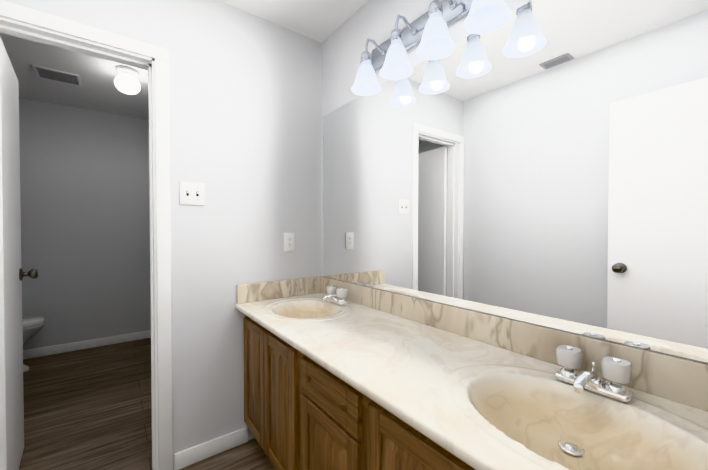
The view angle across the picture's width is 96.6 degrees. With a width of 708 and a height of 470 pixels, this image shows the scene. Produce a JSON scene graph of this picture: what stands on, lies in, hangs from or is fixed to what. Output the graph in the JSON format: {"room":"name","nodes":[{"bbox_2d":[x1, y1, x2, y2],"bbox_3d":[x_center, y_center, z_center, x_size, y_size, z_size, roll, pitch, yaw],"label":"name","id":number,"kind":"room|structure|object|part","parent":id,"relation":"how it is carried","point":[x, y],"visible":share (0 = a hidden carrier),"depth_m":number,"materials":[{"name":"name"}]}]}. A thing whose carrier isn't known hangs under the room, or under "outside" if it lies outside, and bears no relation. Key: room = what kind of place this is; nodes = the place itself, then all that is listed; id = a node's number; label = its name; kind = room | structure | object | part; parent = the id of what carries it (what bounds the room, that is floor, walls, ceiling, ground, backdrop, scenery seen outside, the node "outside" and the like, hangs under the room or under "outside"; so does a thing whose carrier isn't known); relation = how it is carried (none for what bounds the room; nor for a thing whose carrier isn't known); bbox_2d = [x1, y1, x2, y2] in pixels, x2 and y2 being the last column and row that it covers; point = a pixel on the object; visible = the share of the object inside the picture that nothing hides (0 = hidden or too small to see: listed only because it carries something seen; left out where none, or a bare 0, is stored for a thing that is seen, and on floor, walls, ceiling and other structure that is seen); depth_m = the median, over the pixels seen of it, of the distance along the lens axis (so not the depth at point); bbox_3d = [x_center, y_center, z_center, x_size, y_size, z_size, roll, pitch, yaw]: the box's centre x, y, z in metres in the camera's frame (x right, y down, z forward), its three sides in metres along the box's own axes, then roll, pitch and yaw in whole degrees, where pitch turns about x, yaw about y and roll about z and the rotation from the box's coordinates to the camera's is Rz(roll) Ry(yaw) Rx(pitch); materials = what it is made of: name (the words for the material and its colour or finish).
{"room":"bathroom","nodes":[
{"label":"bathroom","id":0,"kind":"room"},
{"bbox_2d":[19,97,150,349],"bbox_3d":[-2.911,-0.058,3.145,1.805,2.440,0.120,-1,1,-37],"label":"wall","id":1,"kind":"structure","parent":0,"point":[85,213],"depth_m":3.19,"materials":[{"name":"white paint"}]},
{"bbox_2d":[23,330,150,359],"bbox_3d":[-2.872,1.120,3.110,1.565,0.085,0.013,-1,1,-37],"label":"baseboard","id":2,"kind":"structure","parent":1,"relation":"attached to","point":[57,349],"depth_m":3.20,"materials":[{"name":"white"}]},
{"bbox_2d":[19,338,275,469],"bbox_3d":[-0.834,1.223,1.146,3.050,0.060,5.900,-1,1,-37],"label":"floor","id":3,"kind":"structure","parent":0,"point":[88,409],"depth_m":2.06,"materials":[{"name":"brown wood"}]},
{"bbox_2d":[22,316,44,372],"bbox_3d":[-3.016,0.778,2.581,0.700,0.785,0.450,-1,1,-37],"label":"toilet","id":4,"kind":"object","parent":3,"relation":"on","point":[32,326],"visible":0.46,"depth_m":2.69,"materials":[{"name":"white ceramic"}]},
{"bbox_2d":[235,276,707,469],"bbox_3d":[0.121,0.740,1.182,0.564,0.905,1.870,-1,1,-37],"label":"bathroom vanity","id":5,"kind":"object","parent":3,"relation":"on","point":[340,375],"visible":1,"depth_m":0.89,"materials":[{"name":"beige stone"}]},
{"bbox_2d":[321,285,347,305],"bbox_3d":[-0.126,0.337,1.755,0.128,0.091,0.160,-1,1,-37],"label":"faucet","id":6,"kind":"object","parent":5,"relation":"on","point":[331,299],"depth_m":1.74,"materials":[{"name":"silver metal"}]},
{"bbox_2d":[554,345,633,402],"bbox_3d":[0.588,0.352,0.797,0.128,0.091,0.160,-1,1,-37],"label":"faucet","id":7,"kind":"object","parent":5,"relation":"on","point":[618,372],"depth_m":0.78,"materials":[{"name":"silver metal"}]},
{"bbox_2d":[3,0,321,469],"bbox_3d":[-1.224,-0.031,1.410,2.435,2.440,0.120,-1,1,-37],"label":"wall","id":8,"kind":"structure","parent":0,"point":[245,94],"depth_m":1.72,"materials":[{"name":"white paint"}]},
{"bbox_2d":[0,36,37,469],"bbox_3d":[-1.662,0.172,1.516,0.171,2.015,0.556,-1,1,-41],"label":"door","id":9,"kind":"structure","parent":8,"relation":"in","point":[12,274],"depth_m":1.45,"materials":[{"name":"white wood"}]},
{"bbox_2d":[0,0,172,469],"bbox_3d":[-1.229,0.142,1.409,0.699,2.094,0.152,-1,1,-37],"label":"trim","id":10,"kind":"structure","parent":8,"relation":"attached to","point":[19,21],"depth_m":1.53,"materials":[{"name":"white wood"}]},
{"bbox_2d":[180,181,204,204],"bbox_3d":[-0.827,-0.213,1.616,0.116,0.116,0.018,-1,1,-37],"label":"switch plate","id":11,"kind":"object","parent":8,"relation":"attached to","point":[192,193],"visible":1,"depth_m":1.62,"materials":[{"name":"white plastic"}]},
{"bbox_2d":[174,427,247,469],"bbox_3d":[-0.756,1.142,1.695,0.367,0.085,0.013,-1,1,-37],"label":"baseboard","id":12,"kind":"structure","parent":8,"relation":"attached to","point":[198,453],"depth_m":1.68,"materials":[{"name":"white"}]},
{"bbox_2d":[284,233,294,251],"bbox_3d":[-0.399,0.044,1.946,0.071,0.116,0.009,-1,1,-37],"label":"electrical outlet plate","id":13,"kind":"object","parent":8,"relation":"attached to","point":[289,242],"visible":1,"depth_m":1.94,"materials":[{"name":"white plastic"}]},
{"bbox_2d":[0,0,367,119],"bbox_3d":[-0.834,-1.277,1.107,3.050,0.060,5.900,-1,1,-37],"label":"ceiling","id":14,"kind":"structure","parent":0,"point":[321,21],"depth_m":2.31,"materials":[{"name":"white paint"}]},
{"bbox_2d":[31,64,81,86],"bbox_3d":[-2.356,-1.264,2.512,0.270,0.008,0.240,-1,1,-37],"label":"air vent","id":15,"kind":"object","parent":14,"relation":"attached to","point":[56,75],"visible":0.98,"depth_m":2.50,"materials":[{"name":"white metal"}]},
{"bbox_2d":[114,66,140,94],"bbox_3d":[-1.743,-1.180,2.427,0.166,0.174,0.166,-1,1,-37],"label":"light","id":16,"kind":"object","parent":14,"relation":"attached to","point":[126,81],"visible":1,"depth_m":2.38,"materials":[{"name":"white glass"}]},
{"bbox_2d":[322,0,707,363],"bbox_3d":[0.396,-0.031,1.371,0.126,2.440,2.120,-1,1,-37],"label":"mirror","id":17,"kind":"object","parent":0,"point":[542,162],"depth_m":1.00,"materials":[{"name":"clear glass"}]},
{"bbox_2d":[351,0,510,95],"bbox_3d":[0.265,-0.822,1.270,0.199,0.264,0.805,-1,1,-37],"label":"sconce","id":18,"kind":"object","parent":17,"relation":"attached to","point":[428,31],"visible":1,"depth_m":1.25,"materials":[{"name":"white glass"}]},
{"bbox_3d":[0.058,-0.758,1.500,0.140,0.129,0.140,-1,1,-37],"label":"lamp shade","id":19,"kind":"part","parent":18,"relation":"part of","materials":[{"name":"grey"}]},
{"bbox_3d":[0.180,-0.756,1.336,0.140,0.129,0.140,-1,1,-37],"label":"lamp shade","id":20,"kind":"part","parent":18,"relation":"part of","materials":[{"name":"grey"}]},
{"bbox_3d":[0.303,-0.753,1.172,0.140,0.129,0.140,-1,1,-37],"label":"lamp shade","id":21,"kind":"part","parent":18,"relation":"part of","materials":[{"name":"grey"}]},
{"bbox_3d":[0.425,-0.751,1.008,0.140,0.129,0.140,-1,1,-37],"label":"lamp shade","id":22,"kind":"part","parent":18,"relation":"part of","materials":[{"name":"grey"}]}
]}

